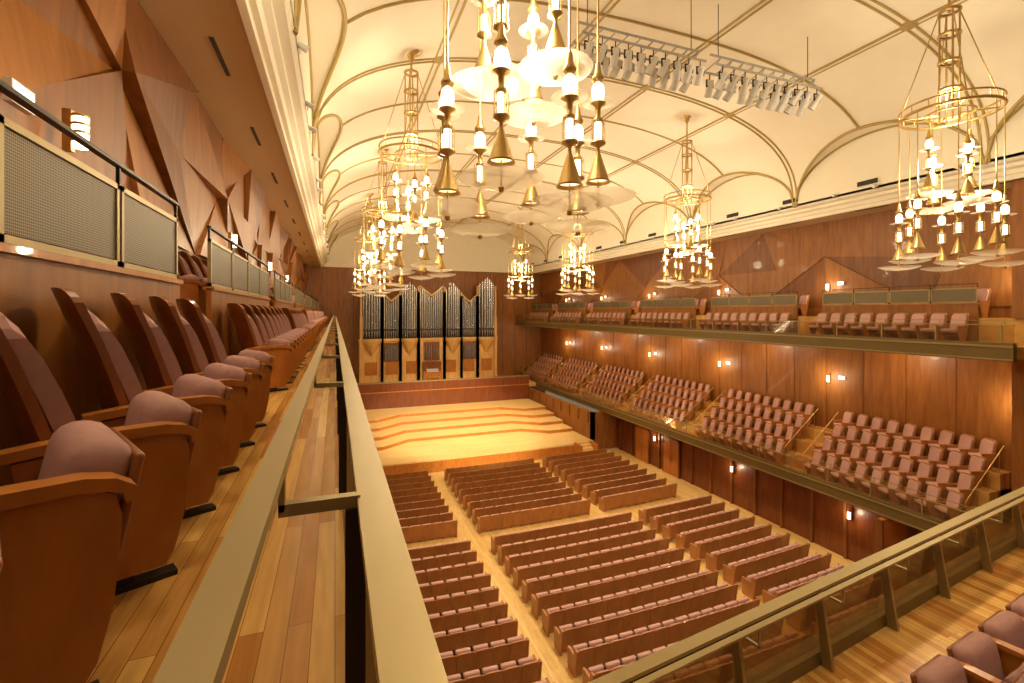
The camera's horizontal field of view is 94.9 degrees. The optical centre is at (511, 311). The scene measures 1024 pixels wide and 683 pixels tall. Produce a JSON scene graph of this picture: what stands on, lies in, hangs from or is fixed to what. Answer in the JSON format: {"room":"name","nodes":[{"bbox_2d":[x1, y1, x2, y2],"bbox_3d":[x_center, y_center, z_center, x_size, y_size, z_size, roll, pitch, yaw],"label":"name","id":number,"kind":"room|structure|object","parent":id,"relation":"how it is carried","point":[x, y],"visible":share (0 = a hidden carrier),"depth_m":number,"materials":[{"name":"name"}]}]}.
{"room":"auditorium","nodes":[
{"label":"auditorium","id":0,"kind":"room"},
{"bbox_2d":[0,0,308,299],"bbox_3d":[-10.439,-1.600,20.111,0.560,5.600,55.000,0,0,-21],"label":"wall","id":1,"kind":"structure","parent":0,"point":[106,61],"depth_m":6.42,"materials":[{"name":"brown wood"}]},
{"bbox_2d":[2,76,34,115],"bbox_3d":[-3.933,-1.720,3.755,0.065,0.180,0.300,0,0,-21],"label":"exit sign","id":2,"kind":"object","parent":1,"relation":"attached to","point":[12,82],"visible":0.54,"depth_m":3.71,"materials":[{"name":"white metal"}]},
{"bbox_2d":[62,108,89,152],"bbox_3d":[-4.217,-1.750,4.556,0.200,0.400,0.140,0,0,-21],"label":"wall sconce","id":3,"kind":"object","parent":1,"relation":"attached to","point":[79,122],"visible":0.73,"depth_m":4.51,"materials":[{"name":"white glass"}]},
{"bbox_2d":[228,232,237,248],"bbox_3d":[-6.843,-1.750,11.528,0.200,0.400,0.140,0,0,-21],"label":"wall sconce","id":4,"kind":"object","parent":1,"relation":"attached to","point":[233,237],"visible":0.7,"depth_m":11.48,"materials":[{"name":"gold metal"}]},
{"bbox_2d":[138,0,327,267],"bbox_3d":[-9.485,-4.650,20.471,2.000,0.700,55.000,0,0,-21],"label":"crown molding","id":5,"kind":"structure","parent":1,"relation":"attached to","point":[241,57],"depth_m":9.32,"materials":[{"name":"beige paint"}]},
{"bbox_2d":[266,261,271,270],"bbox_3d":[-9.240,-1.750,17.891,0.200,0.400,0.140,0,0,-21],"label":"wall sconce","id":6,"kind":"object","parent":1,"relation":"attached to","point":[268,263],"visible":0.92,"depth_m":17.85,"materials":[{"name":"white glass"}]},
{"bbox_2d":[309,125,316,133],"label":"spotlights","id":7,"kind":"object","parent":1,"relation":"attached to","point":[312,129],"depth_m":12.79,"materials":[{"name":"white metal"}]},
{"bbox_2d":[324,228,329,258],"label":"spotlights","id":8,"kind":"object","parent":1,"relation":"attached to","point":[324,228],"depth_m":34.64,"materials":[{"name":"white metal"}]},
{"bbox_2d":[86,323,344,682],"bbox_3d":[-9.129,1.290,20.605,2.760,0.420,55.000,0,0,-21],"label":"floor","id":9,"kind":"structure","parent":0,"point":[291,629],"depth_m":1.86,"materials":[{"name":"brown wood"}]},
{"bbox_2d":[0,539,2,572],"bbox_3d":[-1.300,0.480,0.694,0.622,1.200,0.735,0,0,41],"label":"chair","id":10,"kind":"object","parent":9,"relation":"on","point":[1,559],"visible":1,"depth_m":0.84,"materials":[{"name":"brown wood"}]},
{"bbox_2d":[0,420,144,682],"bbox_3d":[-1.536,0.480,1.321,0.622,1.200,0.735,0,0,41],"label":"chair","id":11,"kind":"object","parent":9,"relation":"on","point":[63,531],"visible":1,"depth_m":1.27,"materials":[{"name":"brown wood"}]},
{"bbox_2d":[0,312,201,595],"bbox_3d":[-1.772,0.480,1.948,0.622,1.200,0.735,0,0,41],"label":"chair","id":12,"kind":"object","parent":9,"relation":"on","point":[163,426],"visible":0.62,"depth_m":1.86,"materials":[{"name":"brown wood"}]},
{"bbox_2d":[51,287,233,518],"bbox_3d":[-2.009,0.480,2.575,0.622,1.200,0.735,0,0,41],"label":"chair","id":13,"kind":"object","parent":9,"relation":"on","point":[115,382],"visible":0.62,"depth_m":2.38,"materials":[{"name":"brown wood"}]},
{"bbox_2d":[0,79,318,486],"bbox_3d":[-9.907,-0.005,22.075,0.120,2.170,50.700,0,0,-21],"label":"wall","id":14,"kind":"structure","parent":9,"relation":"on","point":[48,195],"depth_m":2.88,"materials":[{"name":"brown wood"}]},
{"bbox_2d":[110,293,252,475],"bbox_3d":[-2.245,0.480,3.202,0.622,1.200,0.735,0,0,41],"label":"chair","id":15,"kind":"object","parent":9,"relation":"on","point":[159,366],"visible":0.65,"depth_m":3.00,"materials":[{"name":"brown wood"}]},
{"bbox_2d":[149,296,265,447],"bbox_3d":[-2.481,0.480,3.829,0.622,1.200,0.735,0,0,41],"label":"chair","id":16,"kind":"object","parent":9,"relation":"on","point":[189,353],"visible":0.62,"depth_m":3.61,"materials":[{"name":"brown wood"}]},
{"bbox_2d":[176,298,275,427],"bbox_3d":[-2.740,0.480,4.477,0.684,1.200,0.735,0,0,41],"label":"chair","id":17,"kind":"object","parent":9,"relation":"on","point":[208,336],"visible":0.45,"depth_m":4.22,"materials":[{"name":"brown wood"}]},
{"bbox_2d":[227,303,294,391],"bbox_3d":[-3.496,0.480,6.524,0.622,1.200,0.735,0,0,41],"label":"chair","id":18,"kind":"object","parent":9,"relation":"on","point":[249,336],"visible":0.71,"depth_m":6.38,"materials":[{"name":"brown wood"}]},
{"bbox_2d":[241,304,297,383],"bbox_3d":[-3.732,0.480,7.151,0.622,1.200,0.735,0,0,41],"label":"chair","id":19,"kind":"object","parent":9,"relation":"on","point":[249,310],"visible":0.27,"depth_m":6.92,"materials":[{"name":"brown wood"}]},
{"bbox_2d":[248,304,300,377],"bbox_3d":[-3.969,0.480,7.778,0.622,1.200,0.735,0,0,41],"label":"chair","id":20,"kind":"object","parent":9,"relation":"on","point":[256,309],"visible":0.2,"depth_m":7.54,"materials":[{"name":"brown wood"}]},
{"bbox_2d":[256,305,302,372],"bbox_3d":[-4.205,0.480,8.405,0.622,1.200,0.735,0,0,41],"label":"chair","id":21,"kind":"object","parent":9,"relation":"on","point":[263,310],"visible":0.23,"depth_m":8.18,"materials":[{"name":"brown wood"}]},
{"bbox_2d":[263,306,305,368],"bbox_3d":[-4.441,0.480,9.032,0.622,1.200,0.735,0,0,41],"label":"chair","id":22,"kind":"object","parent":9,"relation":"on","point":[267,308],"visible":0.23,"depth_m":8.81,"materials":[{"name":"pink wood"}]},
{"bbox_2d":[268,306,306,364],"bbox_3d":[-4.677,0.480,9.659,0.622,1.200,0.735,0,0,41],"label":"chair","id":23,"kind":"object","parent":9,"relation":"on","point":[273,310],"visible":0.16,"depth_m":9.44,"materials":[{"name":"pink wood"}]},
{"bbox_2d":[271,306,308,361],"bbox_3d":[-4.913,0.480,10.286,0.622,1.200,0.735,0,0,41],"label":"chair","id":24,"kind":"object","parent":9,"relation":"on","point":[275,308],"visible":0.09,"depth_m":10.06,"materials":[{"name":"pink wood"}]},
{"bbox_2d":[277,307,310,358],"bbox_3d":[-5.173,0.480,10.934,0.684,1.200,0.735,0,0,41],"label":"chair","id":25,"kind":"object","parent":9,"relation":"on","point":[279,308],"visible":0.12,"depth_m":10.70,"materials":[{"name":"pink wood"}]},
{"bbox_2d":[281,308,314,351],"bbox_3d":[-5.911,0.480,12.935,0.622,1.200,0.735,0,0,41],"label":"chair","id":26,"kind":"object","parent":9,"relation":"on","point":[293,322],"visible":0.45,"depth_m":12.71,"materials":[{"name":"brown wood"}]},
{"bbox_2d":[152,315,448,682],"bbox_3d":[-7.912,0.905,21.063,0.280,1.290,55.000,0,0,-21],"label":"balcony railing","id":27,"kind":"object","parent":9,"relation":"on","point":[390,638],"visible":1,"depth_m":0.69,"materials":[{"name":"beige wood"}]},
{"bbox_2d":[289,308,314,349],"bbox_3d":[-6.147,0.480,13.562,0.622,1.200,0.735,0,0,41],"label":"chair","id":28,"kind":"object","parent":9,"relation":"on","point":[289,308],"visible":0.12,"depth_m":13.36,"materials":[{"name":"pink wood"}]},
{"bbox_2d":[291,308,315,347],"bbox_3d":[-6.383,0.480,14.189,0.622,1.200,0.735,0,0,41],"label":"chair","id":29,"kind":"object","parent":9,"relation":"on","point":[291,308],"visible":0.1,"depth_m":13.98,"materials":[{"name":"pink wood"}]},
{"bbox_2d":[293,308,316,345],"bbox_3d":[-6.619,0.480,14.816,0.622,1.200,0.735,0,0,41],"label":"chair","id":30,"kind":"object","parent":9,"relation":"on","point":[293,308],"visible":0.1,"depth_m":14.59,"materials":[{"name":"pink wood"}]},
{"bbox_2d":[294,308,317,344],"bbox_3d":[-6.855,0.480,15.443,0.622,1.200,0.735,0,0,41],"label":"chair","id":31,"kind":"object","parent":9,"relation":"on","point":[294,308],"visible":0.09,"depth_m":15.23,"materials":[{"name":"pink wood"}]},
{"bbox_2d":[295,308,317,343],"bbox_3d":[-7.092,0.480,16.070,0.622,1.200,0.735,0,0,41],"label":"chair","id":32,"kind":"object","parent":9,"relation":"on","point":[295,308],"visible":0.1,"depth_m":15.87,"materials":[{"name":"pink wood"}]},
{"bbox_2d":[299,309,318,342],"bbox_3d":[-7.328,0.480,16.697,0.622,1.200,0.735,0,0,41],"label":"chair","id":33,"kind":"object","parent":9,"relation":"on","point":[299,309],"visible":0.12,"depth_m":16.48,"materials":[{"name":"brown wood"}]},
{"bbox_2d":[300,309,319,335],"bbox_3d":[-7.587,0.480,17.344,0.684,1.200,0.735,0,0,41],"label":"chair","id":34,"kind":"object","parent":9,"relation":"on","point":[300,309],"visible":0.12,"depth_m":17.10,"materials":[{"name":"brown wood"}]},
{"bbox_2d":[302,310,328,336],"bbox_3d":[-13.260,0.490,32.504,0.792,1.180,28.780,0,0,-21],"label":"seating","id":35,"kind":"object","parent":9,"relation":"on","point":[318,317],"visible":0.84,"depth_m":23.69,"materials":[{"name":"brown fabric"}]},
{"bbox_2d":[307,226,544,392],"bbox_3d":[-8.275,0.600,50.339,26.000,20.000,0.550,0,0,-21],"label":"wall","id":36,"kind":"structure","parent":0,"point":[468,260],"depth_m":50.80,"materials":[{"name":"brown wood"}]},
{"bbox_2d":[293,0,1023,263],"bbox_3d":[1.146,-6.999,24.475,20.834,4.278,55.000,0,0,-21],"label":"trim","id":37,"kind":"structure","parent":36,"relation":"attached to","point":[908,25],"depth_m":18.12,"materials":[{"name":"gold metal"}]},
{"bbox_2d":[357,375,528,409],"bbox_3d":[-6.536,8.500,44.727,17.500,4.200,0.380,0,0,-21],"label":"wall","id":38,"kind":"structure","parent":0,"point":[395,394],"depth_m":44.56,"materials":[{"name":"brown wood"}]},
{"bbox_2d":[509,375,535,385],"bbox_3d":[-7.590,7.400,47.525,19.300,0.400,5.700,0,0,-21],"label":"floor","id":39,"kind":"structure","parent":0,"point":[531,383],"depth_m":48.17,"materials":[{"name":"brown wood"}]},
{"bbox_2d":[358,274,497,382],"bbox_3d":[-8.329,1.750,48.636,14.400,10.900,2.900,0,0,-21],"label":"pipe organ","id":40,"kind":"object","parent":39,"relation":"on","point":[407,337],"visible":0.98,"depth_m":48.37,"materials":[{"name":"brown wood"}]},
{"bbox_2d":[406,448,854,682],"bbox_3d":[4.565,10.750,15.825,22.100,0.300,36.400,0,0,-21],"label":"floor","id":41,"kind":"structure","parent":0,"point":[554,667],"depth_m":21.80,"materials":[{"name":"brown wood"}]},
{"bbox_2d":[378,431,593,474],"bbox_3d":[-4.160,10.200,38.420,17.500,0.800,13.120,0,0,-21],"label":"stage platform","id":42,"kind":"object","parent":41,"relation":"on","point":[437,455],"visible":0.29,"depth_m":33.50,"materials":[{"name":"brown wood"}]},
{"bbox_2d":[365,399,572,450],"bbox_3d":[-4.789,9.280,40.047,17.370,1.040,9.570,0,0,-21],"label":"stage risers","id":43,"kind":"object","parent":42,"relation":"on","point":[390,427],"visible":0.82,"depth_m":39.77,"materials":[{"name":"brown wood"}]},
{"bbox_2d":[574,440,598,452],"bbox_3d":[5.426,10.100,34.390,1.400,1.000,1.140,0,0,-21],"label":"steps","id":44,"kind":"structure","parent":41,"relation":"on","point":[591,445],"depth_m":34.45,"materials":[{"name":"brown wood"}]},
{"bbox_2d":[385,448,844,682],"bbox_3d":[2.882,10.170,20.365,17.764,0.860,23.313,0,0,-21],"label":"seating","id":45,"kind":"object","parent":41,"relation":"on","point":[612,594],"visible":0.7,"depth_m":18.66,"materials":[{"name":"brown wood"}]},
{"bbox_2d":[291,0,1023,268],"bbox_3d":[1.184,-7.000,24.375,20.720,4.199,55.214,0,0,-21],"label":"ceiling","id":46,"kind":"structure","parent":0,"point":[873,85],"depth_m":17.92,"materials":[{"name":"beige paint"}]},
{"bbox_2d":[297,40,308,53],"label":"spotlights","id":47,"kind":"object","parent":46,"relation":"attached to","point":[302,47],"depth_m":8.81,"materials":[{"name":"white metal"}]},
{"bbox_2d":[305,100,314,110],"label":"spotlights","id":48,"kind":"object","parent":46,"relation":"attached to","point":[308,104],"depth_m":11.28,"materials":[{"name":"white metal"}]},
{"bbox_2d":[353,193,385,296],"bbox_3d":[-10.079,-4.715,33.283,2.804,7.290,2.804,0,0,4],"label":"chandelier","id":49,"kind":"object","parent":46,"relation":"hanging from","point":[368,269],"visible":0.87,"depth_m":33.07,"materials":[{"name":"gold metal"}]},
{"bbox_2d":[361,149,403,291],"bbox_3d":[-6.660,-4.715,24.206,2.874,7.290,2.874,0,0,16],"label":"chandelier","id":50,"kind":"object","parent":46,"relation":"hanging from","point":[373,227],"visible":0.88,"depth_m":24.00,"materials":[{"name":"brass"},{"name":"frosted white glass"}]},
{"bbox_2d":[377,49,445,280],"bbox_3d":[-3.241,-4.715,15.129,2.874,7.290,2.874,0,0,16],"label":"chandelier","id":51,"kind":"object","parent":46,"relation":"hanging from","point":[424,255],"visible":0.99,"depth_m":14.94,"materials":[{"name":"brass"},{"name":"frosted white glass"}]},
{"bbox_2d":[433,0,460,220],"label":"chandelier","id":52,"kind":"object","parent":46,"relation":"hanging from","point":[446,185],"depth_m":5.43,"materials":[{"name":"gold metal"}]},
{"bbox_2d":[470,0,514,238],"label":"chandelier","id":53,"kind":"object","parent":46,"relation":"hanging from","point":[500,66],"depth_m":5.53,"materials":[{"name":"gold metal"}]},
{"bbox_2d":[507,207,533,299],"bbox_3d":[0.714,-4.980,39.807,2.776,7.820,2.776,0,0,-19],"label":"chandelier","id":54,"kind":"object","parent":46,"relation":"hanging from","point":[520,208],"visible":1,"depth_m":39.69,"materials":[{"name":"gold metal"}]},
{"bbox_2d":[521,0,610,235],"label":"chandelier","id":55,"kind":"object","parent":46,"relation":"hanging from","point":[570,178],"depth_m":5.81,"materials":[{"name":"gold metal"}]},
{"bbox_2d":[560,214,594,295],"bbox_3d":[4.239,-4.980,30.449,2.874,7.820,2.874,0,0,24],"label":"chandelier","id":56,"kind":"object","parent":46,"relation":"hanging from","point":[587,285],"visible":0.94,"depth_m":30.36,"materials":[{"name":"gold metal"}]},
{"bbox_2d":[572,0,706,92],"bbox_3d":[3.550,-7.904,12.987,4.027,2.892,0.928,0,0,-21],"label":"lighting truss","id":57,"kind":"object","parent":46,"relation":"attached to","point":[585,55],"visible":0.94,"depth_m":12.83,"materials":[{"name":"grey metal"}]},
{"bbox_2d":[662,114,713,288],"bbox_3d":[7.916,-4.970,21.255,2.776,7.800,2.776,0,0,-32],"label":"chandelier","id":58,"kind":"object","parent":46,"relation":"hanging from","point":[686,117],"visible":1,"depth_m":21.15,"materials":[{"name":"brass"},{"name":"frosted white glass"}]},
{"bbox_2d":[531,178,877,264],"bbox_3d":[8.244,-5.210,34.923,0.050,0.180,35.000,0,0,-21],"label":"air vents","id":59,"kind":"object","parent":46,"relation":"in","point":[874,180],"depth_m":22.25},
{"bbox_2d":[531,164,962,266],"bbox_3d":[9.210,-4.959,32.230,0.252,0.238,39.980,0,0,-21],"label":"spotlights","id":60,"kind":"object","parent":46,"relation":"attached to","point":[960,165],"visible":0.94,"depth_m":22.50,"materials":[{"name":"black metal"}]},
{"bbox_2d":[704,4,822,116],"bbox_3d":[7.808,-7.904,14.591,4.326,2.892,0.928,0,0,-21],"label":"lighting truss","id":61,"kind":"object","parent":46,"relation":"attached to","point":[731,88],"visible":1,"depth_m":14.40,"materials":[{"name":"grey metal"}]},
{"bbox_2d":[892,0,1013,272],"bbox_3d":[11.183,-4.980,12.013,2.776,7.820,2.776,0,0,-33],"label":"chandelier","id":62,"kind":"object","parent":46,"relation":"hanging from","point":[970,184],"visible":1,"depth_m":11.88,"materials":[{"name":"gold metal"}]},
{"bbox_2d":[529,388,922,561],"bbox_3d":[11.482,9.160,25.163,2.570,2.880,49.000,0,0,-21],"label":"wall","id":63,"kind":"structure","parent":0,"point":[821,519],"depth_m":24.60,"materials":[{"name":"brown wood"}]},
{"bbox_2d":[635,425,648,463],"bbox_3d":[9.230,9.400,33.504,0.095,2.400,1.640,0,0,-21],"label":"door","id":64,"kind":"structure","parent":63,"relation":"in","point":[641,434],"depth_m":33.41,"materials":[{"name":"brown wood"}]},
{"bbox_2d":[662,435,679,478],"bbox_3d":[10.323,9.400,30.603,0.095,2.400,1.640,0,0,-21],"label":"door","id":65,"kind":"structure","parent":63,"relation":"in","point":[670,447],"depth_m":30.54,"materials":[{"name":"brown wood"}]},
{"bbox_2d":[847,510,851,519],"bbox_3d":[14.297,8.600,19.918,0.200,0.400,0.140,0,0,-21],"label":"wall sconce","id":66,"kind":"object","parent":63,"relation":"attached to","point":[849,513],"visible":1,"depth_m":19.89,"materials":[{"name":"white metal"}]},
{"bbox_2d":[873,517,906,553],"bbox_3d":[14.361,9.175,17.805,1.530,2.850,0.300,0,0,-21],"label":"wall panel","id":67,"kind":"object","parent":63,"relation":"attached to","point":[887,532],"visible":0.25,"depth_m":17.62,"materials":[{"name":"brown wood"}]},
{"bbox_2d":[524,361,1011,520],"bbox_3d":[10.088,6.675,32.652,2.900,2.050,46.000,0,0,-21],"label":"floor","id":68,"kind":"structure","parent":0,"point":[1000,483],"depth_m":22.32,"materials":[{"name":"brown wood"}]},
{"bbox_2d":[516,368,974,531],"bbox_3d":[8.475,7.060,32.579,0.310,1.280,45.000,0,0,-21],"label":"balcony railing","id":69,"kind":"object","parent":68,"relation":"attached to","point":[920,521],"visible":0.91,"depth_m":21.66,"materials":[{"name":"brown wood"}]},
{"bbox_2d":[524,353,996,518],"bbox_3d":[9.308,5.950,34.763,2.735,2.700,39.341,0,0,-21],"label":"seating","id":70,"kind":"object","parent":68,"relation":"on","point":[979,460],"visible":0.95,"depth_m":21.00,"materials":[{"name":"fabric"}]},
{"bbox_2d":[524,354,1003,511],"bbox_3d":[9.323,6.017,34.966,2.323,2.565,40.014,0,0,-21],"label":"handrail","id":71,"kind":"object","parent":68,"relation":"on","point":[987,470],"visible":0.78,"depth_m":22.51,"materials":[{"name":"gold metal"}]},
{"bbox_2d":[540,188,1011,471],"bbox_3d":[13.134,1.600,28.991,0.380,12.000,55.000,0,0,-21],"label":"wall","id":72,"kind":"structure","parent":0,"point":[973,397],"depth_m":22.96,"materials":[{"name":"brown wood"}]},
{"bbox_2d":[522,152,1023,274],"bbox_3d":[11.936,-4.650,28.539,2.340,0.700,55.000,0,0,-21],"label":"crown molding","id":73,"kind":"structure","parent":72,"relation":"attached to","point":[871,200],"depth_m":21.09,"materials":[{"name":"beige paint"}]},
{"bbox_2d":[826,283,829,290],"bbox_3d":[15.235,-1.200,22.676,0.200,0.400,0.140,0,0,-21],"label":"wall sconce","id":74,"kind":"object","parent":72,"relation":"attached to","point":[827,284],"visible":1,"depth_m":22.64,"materials":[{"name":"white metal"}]},
{"bbox_2d":[826,374,830,381],"bbox_3d":[15.282,3.200,22.693,0.200,0.400,0.140,0,0,-21],"label":"wall sconce","id":75,"kind":"object","parent":72,"relation":"attached to","point":[828,377],"visible":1,"depth_m":22.65,"materials":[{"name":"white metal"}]},
{"bbox_2d":[837,281,844,284],"bbox_3d":[15.481,-1.350,22.127,0.065,0.180,0.300,0,0,-21],"label":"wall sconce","id":76,"kind":"object","parent":72,"relation":"attached to","point":[839,282],"visible":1,"depth_m":22.07,"materials":[{"name":"white glass"}]},
{"bbox_2d":[838,375,845,379],"bbox_3d":[15.556,3.100,22.156,0.065,0.180,0.300,0,0,-21],"label":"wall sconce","id":77,"kind":"object","parent":72,"relation":"attached to","point":[839,376],"visible":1,"depth_m":22.12,"materials":[{"name":"white glass"}]},
{"bbox_2d":[553,314,1023,344],"bbox_3d":[12.390,0.640,28.710,1.370,0.880,55.000,0,0,-21],"label":"floor","id":78,"kind":"structure","parent":0,"point":[987,333],"depth_m":16.04,"materials":[{"name":"brown wood"}]},
{"bbox_2d":[542,288,990,317],"bbox_3d":[9.925,-0.325,34.992,0.685,1.050,39.273,0,0,-21],"label":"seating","id":79,"kind":"object","parent":78,"relation":"on","point":[984,294],"visible":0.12,"depth_m":23.16,"materials":[{"name":"brown wood"}]},
{"bbox_2d":[792,548,1023,682],"bbox_3d":[9.111,3.700,3.471,18.900,0.400,10.072,0,0,-21],"label":"floor","id":80,"kind":"structure","parent":0,"point":[888,655],"depth_m":5.13,"materials":[{"name":"brown wood"}]},
{"bbox_2d":[588,487,1023,682],"bbox_3d":[7.760,3.280,7.085,19.040,1.340,0.390,0,0,-28],"label":"balcony railing","id":81,"kind":"object","parent":80,"relation":"on","point":[784,638],"visible":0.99,"depth_m":4.81,"materials":[{"name":"brown metal"}]},
{"bbox_2d":[899,672,1023,682],"bbox_3d":[2.967,2.900,3.205,0.684,1.200,0.735,0,0,-28],"label":"chair","id":82,"kind":"object","parent":80,"relation":"on","point":[1020,679],"visible":1,"depth_m":2.98,"materials":[{"name":"brown fabric"}]},
{"bbox_2d":[910,654,1023,682],"bbox_3d":[3.548,2.900,3.509,0.622,1.200,0.735,0,0,-28],"label":"chair","id":83,"kind":"object","parent":80,"relation":"on","point":[941,668],"visible":0.98,"depth_m":3.70,"materials":[{"name":"fabric"}]},
{"bbox_2d":[946,631,1023,680],"bbox_3d":[4.102,2.900,3.798,0.622,1.200,0.735,0,0,-28],"label":"chair","id":84,"kind":"object","parent":80,"relation":"on","point":[998,658],"visible":0.71,"depth_m":3.98,"materials":[{"name":"fabric"}]},
{"bbox_2d":[978,610,1023,649],"bbox_3d":[4.655,2.900,4.087,0.622,1.200,0.735,0,0,-28],"label":"chair","id":85,"kind":"object","parent":80,"relation":"on","point":[1007,626],"visible":0.6,"depth_m":4.24,"materials":[{"name":"brown fabric"}]},
{"bbox_2d":[1005,592,1023,616],"bbox_3d":[5.209,2.900,4.377,0.622,1.200,0.735,0,0,-28],"label":"chair","id":86,"kind":"object","parent":80,"relation":"on","point":[1016,605],"visible":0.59,"depth_m":4.54,"materials":[{"name":"fabric"}]},
{"bbox_2d":[1012,178,1023,490],"bbox_3d":[17.247,1.460,15.633,1.500,11.680,0.300,0,0,-21],"label":"wall","id":87,"kind":"structure","parent":0,"point":[1018,184],"depth_m":15.36,"materials":[{"name":"brown wood"}]},
{"bbox_2d":[1017,345,1023,359],"bbox_3d":[11.674,1.265,28.441,2.900,0.370,55.000,0,0,-21],"label":"floor","id":88,"kind":"structure","parent":0,"point":[1020,348],"depth_m":14.30,"materials":[{"name":"brown wood"}]},
{"bbox_2d":[526,312,968,340],"bbox_3d":[8.708,0.555,34.534,0.685,1.050,39.273,0,0,-21],"label":"seating","id":89,"kind":"object","parent":88,"relation":"on","point":[922,331],"visible":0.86,"depth_m":21.14,"materials":[{"name":"fabric"}]},
{"bbox_2d":[531,283,978,341],"bbox_3d":[10.469,0.035,31.727,0.120,2.090,46.600,0,0,-21],"label":"wall","id":90,"kind":"structure","parent":88,"relation":"on","point":[942,300],"depth_m":21.13,"materials":[{"name":"brown wood"}]},
{"bbox_2d":[515,314,1017,361],"bbox_3d":[7.947,0.895,33.982,0.310,1.270,42.000,0,0,-21],"label":"balcony railing","id":91,"kind":"object","parent":88,"relation":"attached to","point":[991,351],"visible":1,"depth_m":19.44,"materials":[{"name":"brown wood"}]},
{"bbox_3d":[-9.892,0.640,20.317,1.130,0.880,55.000,0,0,-21],"label":"floor","id":92,"kind":"structure","parent":0,"visible":0},
{"bbox_2d":[142,266,202,303],"bbox_3d":[-4.526,-0.400,6.136,0.622,1.200,0.735,0,0,41],"label":"chair","id":93,"kind":"object","parent":92,"relation":"on","point":[190,288],"visible":0.16,"depth_m":6.11,"materials":[{"name":"brown wood"}]},
{"bbox_2d":[167,271,214,315],"bbox_3d":[-4.762,-0.400,6.763,0.622,1.200,0.735,0,0,41],"label":"chair","id":94,"kind":"object","parent":92,"relation":"on","point":[202,295],"visible":0.09,"depth_m":6.71,"materials":[{"name":"brown wood"}]},
{"bbox_2d":[178,253,222,285],"bbox_3d":[-4.998,-0.400,7.391,0.622,1.200,0.735,0,0,41],"label":"chair","id":95,"kind":"object","parent":92,"relation":"on","point":[183,268],"visible":0.07,"depth_m":7.11,"materials":[{"name":"brown wood"}]},
{"bbox_2d":[178,251,227,286],"bbox_3d":[-5.234,-0.400,8.018,0.622,1.200,0.735,0,0,41],"label":"chair","id":96,"kind":"object","parent":92,"relation":"on","point":[195,270],"visible":0.21,"depth_m":7.71,"materials":[{"name":"brown wood"}]},
{"bbox_2d":[191,256,239,289],"bbox_3d":[-5.470,-0.400,8.645,0.622,1.200,0.735,0,0,41],"label":"chair","id":97,"kind":"object","parent":92,"relation":"on","point":[196,259],"visible":0.15,"depth_m":8.32,"materials":[{"name":"brown wood"}]},
{"bbox_2d":[270,287,307,309],"bbox_3d":[-14.289,-0.390,32.117,0.792,1.180,28.780,0,0,-21],"label":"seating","id":98,"kind":"object","parent":92,"relation":"on","point":[272,288],"visible":0.08,"depth_m":22.08,"materials":[{"name":"brown wood"}]}
]}

